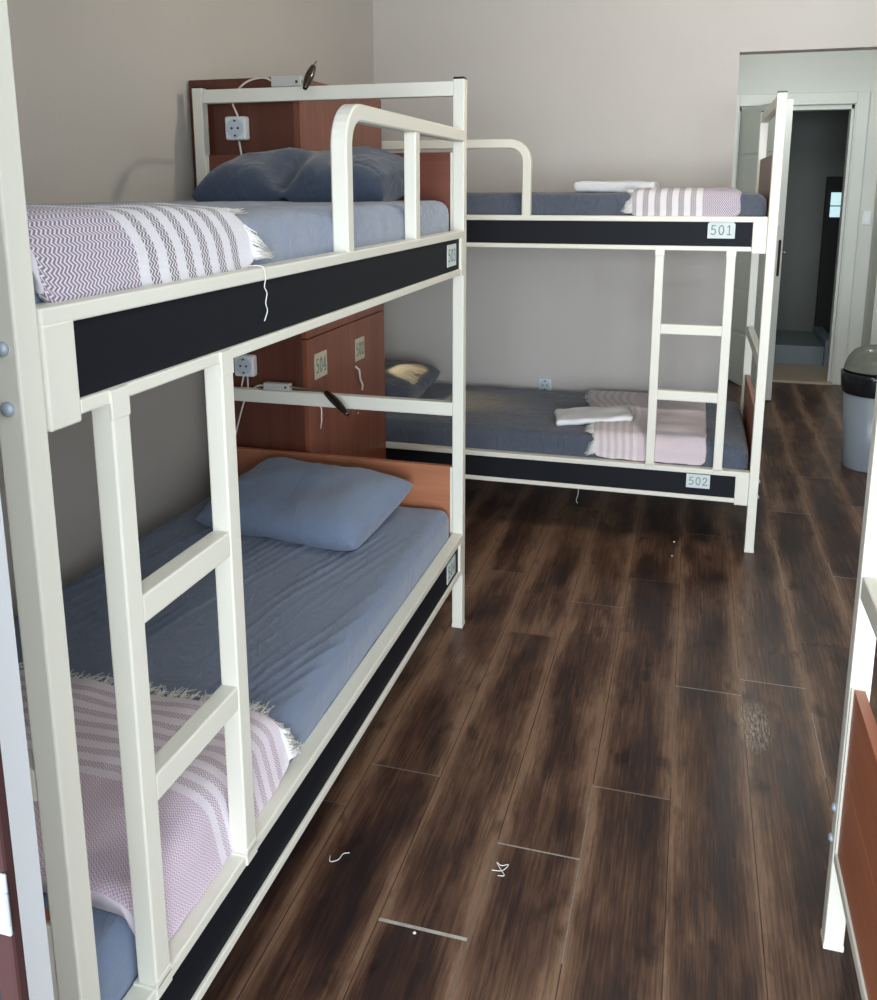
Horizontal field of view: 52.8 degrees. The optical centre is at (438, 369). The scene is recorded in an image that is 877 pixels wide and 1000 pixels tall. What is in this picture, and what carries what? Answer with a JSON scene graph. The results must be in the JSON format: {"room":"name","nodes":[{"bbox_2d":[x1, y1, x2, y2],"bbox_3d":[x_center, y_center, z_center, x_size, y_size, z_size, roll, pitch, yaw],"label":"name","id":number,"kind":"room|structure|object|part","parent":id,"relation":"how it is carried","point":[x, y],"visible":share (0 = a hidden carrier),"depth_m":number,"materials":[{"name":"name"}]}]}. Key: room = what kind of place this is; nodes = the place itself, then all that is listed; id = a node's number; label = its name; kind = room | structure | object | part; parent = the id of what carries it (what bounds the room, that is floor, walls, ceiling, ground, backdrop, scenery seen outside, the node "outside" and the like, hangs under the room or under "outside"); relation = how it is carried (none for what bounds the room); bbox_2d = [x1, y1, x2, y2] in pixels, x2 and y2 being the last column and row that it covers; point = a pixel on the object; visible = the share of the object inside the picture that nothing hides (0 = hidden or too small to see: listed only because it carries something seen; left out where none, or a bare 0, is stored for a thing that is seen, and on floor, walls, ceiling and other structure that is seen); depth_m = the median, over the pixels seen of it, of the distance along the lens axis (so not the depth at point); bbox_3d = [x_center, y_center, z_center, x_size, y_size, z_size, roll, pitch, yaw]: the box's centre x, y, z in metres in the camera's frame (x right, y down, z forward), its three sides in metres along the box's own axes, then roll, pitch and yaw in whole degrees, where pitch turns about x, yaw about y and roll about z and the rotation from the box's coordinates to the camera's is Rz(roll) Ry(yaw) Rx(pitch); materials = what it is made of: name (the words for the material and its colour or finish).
{"room":"dormitory","nodes":[
{"label":"dormitory","id":0,"kind":"room"},
{"bbox_2d":[0,496,53,999],"bbox_3d":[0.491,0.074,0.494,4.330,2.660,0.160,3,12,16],"label":"door frame","id":1,"kind":"structure","parent":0,"point":[13,742],"depth_m":0.91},
{"bbox_2d":[0,745,28,999],"bbox_3d":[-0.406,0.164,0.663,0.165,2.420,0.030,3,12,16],"label":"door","id":2,"kind":"structure","parent":1,"relation":"in","point":[13,977],"depth_m":0.69,"materials":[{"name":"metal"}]},
{"bbox_3d":[-0.337,0.412,0.681,0.017,0.055,0.006,3,12,16],"label":"strike plate","id":3,"kind":"part","parent":2,"relation":"part of","materials":[{"name":"metal"}]},
{"bbox_2d":[0,0,373,617],"bbox_3d":[-0.944,-0.455,3.077,0.120,2.660,4.120,3,12,16],"label":"wall","id":4,"kind":"structure","parent":0,"point":[102,86],"depth_m":2.81,"materials":[{"name":"paint"}]},
{"bbox_2d":[201,363,876,999],"bbox_3d":[1.393,0.803,3.620,4.632,0.070,10.500,3,12,16],"label":"floor","id":5,"kind":"structure","parent":0,"point":[654,777],"depth_m":2.33,"materials":[{"name":"brown wood"}]},
{"bbox_2d":[0,0,466,999],"bbox_3d":[-0.636,0.162,2.116,0.953,1.839,2.015,3,12,16],"label":"bunk bed","id":6,"kind":"object","parent":5,"relation":"on","point":[60,362],"visible":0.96,"depth_m":1.36,"materials":[{"name":"beige paint"}]},
{"bbox_3d":[-0.909,0.856,1.294,0.856,0.354,0.020,3,12,16],"label":"footboard","id":7,"kind":"part","parent":6,"relation":"part of","materials":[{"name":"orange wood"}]},
{"bbox_3d":[-0.472,0.374,1.069,0.037,1.821,0.037,3,12,16],"label":"post","id":8,"kind":"part","parent":6,"relation":"part of","materials":[{"name":"white metal"}]},
{"bbox_3d":[-0.805,-0.056,3.163,0.037,1.821,0.037,3,12,16],"label":"post","id":9,"kind":"part","parent":6,"relation":"part of","materials":[{"name":"white metal"}]},
{"bbox_2d":[14,496,448,999],"bbox_3d":[-0.638,0.696,2.227,0.878,0.175,1.914,3,12,16],"label":"mattress","id":10,"kind":"object","parent":6,"relation":"on","point":[313,615],"visible":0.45,"depth_m":2.23,"materials":[{"name":"blue fabric"}]},
{"bbox_2d":[18,662,304,941],"bbox_3d":[-0.746,0.762,1.675,0.836,0.146,0.553,3,12,16],"label":"folded blanket","id":11,"kind":"object","parent":10,"relation":"on","point":[196,840],"visible":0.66,"depth_m":1.54,"materials":[{"name":"pink fabric"}]},
{"bbox_2d":[194,457,413,550],"bbox_3d":[-0.426,0.428,2.866,0.572,0.184,0.420,5,13,22],"label":"pillow","id":12,"kind":"object","parent":10,"relation":"on","point":[318,505],"visible":0.94,"depth_m":2.74,"materials":[{"name":"blue fabric"}]},
{"bbox_2d":[26,200,448,303],"bbox_3d":[-0.639,-0.295,2.023,0.880,0.165,1.916,3,12,16],"label":"mattress","id":13,"kind":"object","parent":6,"relation":"on","point":[288,229],"visible":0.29,"depth_m":1.94,"materials":[{"name":"fabric"}]},
{"bbox_2d":[26,203,273,302],"bbox_3d":[-0.621,-0.197,1.367,0.530,0.120,0.595,3,12,16],"label":"folded blanket","id":14,"kind":"object","parent":13,"relation":"on","point":[78,251],"visible":0.9,"depth_m":1.22,"materials":[{"name":"white fabric"}]},
{"bbox_2d":[192,146,403,201],"bbox_3d":[-0.405,-0.579,2.730,0.610,0.220,0.332,3,12,16],"label":"pillow","id":15,"kind":"object","parent":13,"relation":"on","point":[285,174],"visible":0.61,"depth_m":2.62,"materials":[{"name":"blue fabric"}]},
{"bbox_3d":[-0.200,-0.185,1.917,0.040,0.144,1.924,3,12,16],"label":"rail","id":16,"kind":"part","parent":6,"relation":"part of","materials":[{"name":"black metal"}]},
{"bbox_2d":[247,265,267,320],"bbox_3d":[-0.309,-0.132,1.507,0.033,0.095,0.015,3,12,16],"label":"thread","id":17,"kind":"object","parent":6,"relation":"hanging from","point":[248,265],"visible":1,"depth_m":1.50},
{"bbox_3d":[-0.191,-0.189,1.919,0.008,0.099,1.835,3,12,16],"label":"rail panel","id":18,"kind":"part","parent":6,"relation":"part of","materials":[{"name":"black laminate"}]},
{"bbox_2d":[232,60,317,154],"bbox_3d":[-0.491,-0.708,2.878,0.148,0.536,0.487,-9,15,-38],"label":"reading lamp","id":19,"kind":"object","parent":6,"relation":"attached to","point":[292,80],"visible":0.87,"depth_m":2.87,"materials":[{"name":"plastic"}]},
{"bbox_2d":[236,376,348,433],"bbox_3d":[-0.519,0.168,3.109,0.530,0.269,0.051,7,13,30],"label":"reading lamp","id":20,"kind":"object","parent":6,"relation":"attached to","point":[276,386],"visible":0.88,"depth_m":3.09,"materials":[{"name":"plastic"}]},
{"bbox_3d":[-0.449,0.067,3.051,0.172,0.015,0.011,7,14,32],"label":"arm","id":21,"kind":"part","parent":20,"relation":"part of","materials":[{"name":"silver metal"}]},
{"bbox_3d":[-0.199,0.815,2.123,0.040,0.144,1.924,3,12,16],"label":"rail","id":22,"kind":"part","parent":6,"relation":"part of","materials":[{"name":"white metal"}]},
{"bbox_3d":[-0.190,0.811,2.125,0.008,0.099,1.835,3,12,16],"label":"rail panel","id":23,"kind":"part","parent":6,"relation":"part of","materials":[{"name":"metal"}]},
{"bbox_3d":[-0.369,-0.539,2.938,0.856,0.349,0.020,3,12,16],"label":"headboard","id":24,"kind":"part","parent":6,"relation":"part of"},
{"bbox_3d":[-0.367,0.474,3.147,0.856,0.354,0.020,3,12,16],"label":"headboard","id":25,"kind":"part","parent":6,"relation":"part of","materials":[{"name":"orange wood"}]},
{"bbox_3d":[-0.073,-0.498,2.314,0.037,0.312,0.988,3,12,16],"label":"guard rail","id":26,"kind":"part","parent":6,"relation":"part of","materials":[{"name":"white metal"}]},
{"bbox_3d":[-0.069,-0.483,2.329,0.033,0.276,0.037,3,12,16],"label":"guard post","id":27,"kind":"part","parent":6,"relation":"part of","materials":[{"name":"white metal"}]},
{"bbox_3d":[0.042,0.652,2.896,0.003,0.066,0.100,3,12,16],"label":"number plate","id":28,"kind":"part","parent":6,"relation":"part of","materials":[{"name":"plastic"}]},
{"bbox_3d":[0.041,-0.349,2.690,0.003,0.066,0.100,3,12,16],"label":"number plate","id":29,"kind":"part","parent":6,"relation":"part of","materials":[{"name":"plastic"}]},
{"bbox_3d":[0.068,-0.007,2.918,0.037,1.821,0.037,3,12,16],"label":"post","id":30,"kind":"part","parent":6,"relation":"part of","materials":[{"name":"white metal"}]},
{"bbox_2d":[189,77,385,458],"bbox_3d":[-0.538,-0.145,3.541,0.426,1.866,0.813,3,12,16],"label":"tall cabinet","id":31,"kind":"object","parent":5,"relation":"on","point":[346,355],"visible":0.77,"depth_m":3.20,"materials":[{"name":"brown wood"}]},
{"bbox_2d":[225,116,249,140],"bbox_3d":[-0.681,-0.818,2.994,0.078,0.078,0.036,3,12,16],"label":"power socket","id":32,"kind":"object","parent":31,"relation":"attached to","point":[236,127],"visible":1,"depth_m":2.98,"materials":[{"name":"white plastic"}]},
{"bbox_2d":[234,354,256,376],"bbox_3d":[-0.690,-0.017,3.161,0.078,0.078,0.036,3,12,16],"label":"power socket","id":33,"kind":"object","parent":31,"relation":"attached to","point":[245,364],"visible":0.94,"depth_m":3.15,"materials":[{"name":"white plastic"}]},
{"bbox_3d":[-0.428,-0.020,3.223,0.003,0.092,0.110,3,12,16],"label":"number plate","id":34,"kind":"part","parent":31,"relation":"part of","materials":[{"name":"beige paper"}]},
{"bbox_3d":[-0.415,-0.578,3.201,0.020,0.879,0.404,3,12,16],"label":"locker door","id":35,"kind":"part","parent":31,"relation":"part of","materials":[{"name":"brown wood"}]},
{"bbox_3d":[-0.413,0.305,3.383,0.020,0.916,0.404,3,12,16],"label":"locker door","id":36,"kind":"part","parent":31,"relation":"part of","materials":[{"name":"brown wood"}]},
{"bbox_3d":[-0.321,0.033,3.598,0.020,0.114,0.065,3,12,16],"label":"pull cord","id":37,"kind":"part","parent":31,"relation":"part of","materials":[{"name":"white"}]},
{"bbox_3d":[-0.320,-0.087,3.597,0.003,0.090,0.100,3,12,16],"label":"number plate","id":38,"kind":"part","parent":31,"relation":"part of","materials":[{"name":"beige paper"}]},
{"bbox_3d":[-0.303,-0.657,3.583,0.020,0.879,0.402,3,12,16],"label":"locker door","id":39,"kind":"part","parent":31,"relation":"part of","materials":[{"name":"brown wood"}]},
{"bbox_3d":[-0.302,0.226,3.765,0.020,0.916,0.402,3,12,16],"label":"locker door","id":40,"kind":"part","parent":31,"relation":"part of","materials":[{"name":"brown wood"}]},
{"bbox_2d":[492,862,508,875],"bbox_3d":[0.138,1.123,1.988,0.034,0.003,0.039,3,12,16],"label":"thread","id":41,"kind":"object","parent":5,"relation":"on","point":[497,862],"visible":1,"depth_m":1.99},
{"bbox_2d":[382,91,787,552],"bbox_3d":[0.489,-0.288,4.237,2.015,1.862,0.953,3,12,16],"label":"bunk bed","id":42,"kind":"object","parent":5,"relation":"on","point":[756,235],"visible":0.53,"depth_m":3.68,"materials":[{"name":"beige paint"}]},
{"bbox_3d":[-0.088,-0.828,3.814,0.988,0.312,0.037,3,12,16],"label":"guard rail","id":43,"kind":"part","parent":42,"relation":"part of","materials":[{"name":"white metal"}]},
{"bbox_3d":[0.358,0.439,3.934,1.835,0.099,0.008,3,12,16],"label":"rail panel","id":44,"kind":"part","parent":42,"relation":"part of","materials":[{"name":"black laminate"}]},
{"bbox_2d":[385,383,747,469],"bbox_3d":[0.494,0.265,4.350,1.916,0.172,0.876,3,12,16],"label":"mattress","id":45,"kind":"object","parent":42,"relation":"on","point":[496,418],"visible":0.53,"depth_m":4.07,"materials":[{"name":"fabric"}]},
{"bbox_2d":[385,360,440,397],"bbox_3d":[-0.249,0.072,4.565,0.390,0.181,0.539,3,12,16],"label":"pillow","id":46,"kind":"object","parent":45,"relation":"on","point":[406,379],"visible":0.4,"depth_m":4.47,"materials":[{"name":"fabric"}]},
{"bbox_2d":[553,405,632,425],"bbox_3d":[0.715,0.212,4.088,0.359,0.059,0.243,1,12,5],"label":"folded towel","id":47,"kind":"object","parent":45,"relation":"on","point":[576,415],"visible":0.97,"depth_m":4.04,"materials":[{"name":"white fabric"}]},
{"bbox_2d":[583,390,706,465],"bbox_3d":[0.956,0.244,4.190,0.600,0.132,0.877,3,12,16],"label":"folded blanket","id":48,"kind":"object","parent":45,"relation":"on","point":[681,435],"visible":0.81,"depth_m":3.85,"materials":[{"name":"pink fabric"}]},
{"bbox_3d":[0.365,0.440,3.941,1.924,0.144,0.040,3,12,16],"label":"rail","id":49,"kind":"part","parent":42,"relation":"part of","materials":[{"name":"metal"}]},
{"bbox_3d":[0.356,-0.582,3.725,1.835,0.099,0.008,3,12,16],"label":"rail panel","id":50,"kind":"part","parent":42,"relation":"part of","materials":[{"name":"black laminate"}]},
{"bbox_2d":[466,192,766,216],"bbox_3d":[0.493,-0.751,4.142,1.913,0.160,0.874,3,12,16],"label":"mattress","id":51,"kind":"object","parent":42,"relation":"on","point":[491,203],"visible":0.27,"depth_m":3.69,"materials":[{"name":"fabric"}]},
{"bbox_2d":[573,180,658,192],"bbox_3d":[0.821,-0.841,4.067,0.375,0.060,0.275,3,12,16],"label":"folded towel","id":52,"kind":"object","parent":51,"relation":"on","point":[582,186],"visible":0.68,"depth_m":3.95,"materials":[{"name":"white fabric"}]},
{"bbox_2d":[621,187,741,215],"bbox_3d":[1.046,-0.723,3.800,0.473,0.121,0.580,3,12,16],"label":"folded blanket","id":53,"kind":"object","parent":51,"relation":"on","point":[719,201],"visible":0.99,"depth_m":3.56,"materials":[{"name":"fabric"}]},
{"bbox_3d":[0.363,-0.581,3.731,1.924,0.144,0.040,3,12,16],"label":"rail","id":54,"kind":"part","parent":42,"relation":"part of","materials":[{"name":"metal"}]},
{"bbox_3d":[1.092,0.468,3.720,0.096,0.060,0.003,3,12,16],"label":"number plate","id":55,"kind":"part","parent":42,"relation":"part of","materials":[{"name":"plastic"}]},
{"bbox_3d":[1.120,-0.554,3.501,0.104,0.066,0.003,3,12,16],"label":"number plate","id":56,"kind":"part","parent":42,"relation":"part of","materials":[{"name":"plastic"}]},
{"bbox_3d":[1.437,0.280,4.080,0.020,0.354,0.856,3,12,16],"label":"footboard","id":57,"kind":"part","parent":42,"relation":"part of","materials":[{"name":"orange wood"}]},
{"bbox_3d":[1.558,-0.327,4.402,0.037,1.844,0.037,3,12,16],"label":"post","id":58,"kind":"part","parent":42,"relation":"part of","materials":[{"name":"white metal"}]},
{"bbox_3d":[1.435,-0.754,3.867,0.020,0.349,0.856,3,12,16],"label":"footboard","id":59,"kind":"part","parent":42,"relation":"part of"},
{"bbox_3d":[1.308,-0.150,3.546,0.037,1.844,0.037,3,12,16],"label":"post","id":60,"kind":"part","parent":42,"relation":"part of","materials":[{"name":"white metal"}]},
{"bbox_2d":[774,325,828,365],"bbox_3d":[2.868,-0.251,8.080,1.270,0.235,0.880,3,12,16],"label":"ledge","id":61,"kind":"object","parent":5,"relation":"on","point":[791,347],"visible":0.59,"depth_m":7.64,"materials":[{"name":"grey tile"}]},
{"bbox_2d":[820,384,876,999],"bbox_3d":[1.617,0.404,0.920,2.015,1.839,0.953,3,12,16],"label":"bunk bed","id":62,"kind":"object","parent":5,"relation":"on","point":[851,883],"visible":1,"depth_m":1.61,"materials":[{"name":"beige paint"}]},
{"bbox_3d":[0.671,0.856,1.287,0.020,0.354,0.856,3,12,16],"label":"footboard","id":63,"kind":"part","parent":62,"relation":"part of","materials":[{"name":"orange wood"}]},
{"bbox_2d":[841,344,876,472],"bbox_3d":[2.351,0.199,4.792,0.344,0.679,0.344,3,12,16],"label":"trash bin","id":64,"kind":"object","parent":5,"relation":"on","point":[859,372],"visible":0.97,"depth_m":4.71,"materials":[{"name":"grey plastic"}]},
{"bbox_2d":[373,0,876,392],"bbox_3d":[1.576,-0.734,4.418,4.210,2.660,0.100,3,12,16],"label":"wall","id":65,"kind":"structure","parent":0,"point":[594,90],"depth_m":4.56,"materials":[{"name":"paint"}]},
{"bbox_2d":[538,378,551,390],"bbox_3d":[0.580,0.082,4.816,0.075,0.075,0.014,3,12,16],"label":"power socket","id":66,"kind":"object","parent":65,"relation":"attached to","point":[543,383],"visible":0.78,"depth_m":4.81,"materials":[{"name":"white plastic"}]},
{"bbox_2d":[498,391,854,647],"bbox_3d":[1.082,0.963,2.926,4.650,0.058,8.960,3,12,16],"label":"subfloor","id":67,"kind":"structure","parent":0,"point":[807,391],"depth_m":3.54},
{"bbox_2d":[737,50,876,359],"bbox_3d":[2.428,-1.243,6.889,1.760,2.660,0.120,3,12,16],"label":"wall","id":68,"kind":"structure","parent":0,"point":[856,70],"depth_m":6.57,"materials":[{"name":"paint"}]},
{"bbox_2d":[728,99,793,399],"bbox_3d":[2.336,-0.879,6.514,0.169,2.073,0.802,-1,12,-3],"label":"door","id":69,"kind":"structure","parent":68,"relation":"in","point":[750,117],"depth_m":6.49,"materials":[{"name":"white paint"}]},
{"bbox_3d":[2.358,-0.776,6.129,0.020,0.250,0.004,-1,12,-3],"label":"lock plate","id":70,"kind":"part","parent":69,"relation":"part of","materials":[{"name":"metal"}]},
{"bbox_2d":[731,91,870,384],"bbox_3d":[2.691,-0.995,6.845,0.985,2.190,0.135,3,12,16],"label":"trim","id":71,"kind":"structure","parent":68,"relation":"attached to","point":[857,103],"depth_m":6.65,"materials":[{"name":"white paint"}]},
{"bbox_2d":[862,211,871,224],"bbox_3d":[3.203,-1.137,6.612,0.060,0.100,0.016,3,12,16],"label":"light switch","id":72,"kind":"object","parent":68,"relation":"attached to","point":[866,218],"visible":1,"depth_m":6.61,"materials":[{"name":"white plastic"}]},
{"bbox_2d":[776,110,848,331],"bbox_3d":[3.107,-1.378,7.539,2.100,2.660,1.530,3,12,16],"label":"wall","id":73,"kind":"structure","parent":0,"point":[818,138],"depth_m":8.14,"materials":[{"name":"grey paint"}]},
{"bbox_2d":[814,177,842,332],"bbox_3d":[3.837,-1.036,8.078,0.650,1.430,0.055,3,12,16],"label":"door","id":74,"kind":"structure","parent":73,"relation":"in","point":[830,227],"depth_m":8.13,"materials":[{"name":"black"}]},
{"bbox_2d":[829,192,841,216],"bbox_3d":[3.599,-1.498,8.016,0.085,0.220,0.017,3,12,16],"label":"window","id":75,"kind":"structure","parent":74,"relation":"attached to","point":[835,196],"depth_m":8.01,"materials":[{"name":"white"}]},
{"bbox_2d":[861,183,876,345],"bbox_3d":[3.733,-1.121,6.283,1.110,2.660,0.350,3,12,16],"label":"wall","id":76,"kind":"structure","parent":0,"point":[869,331],"depth_m":6.52,"materials":[{"name":"paint"}]}
]}

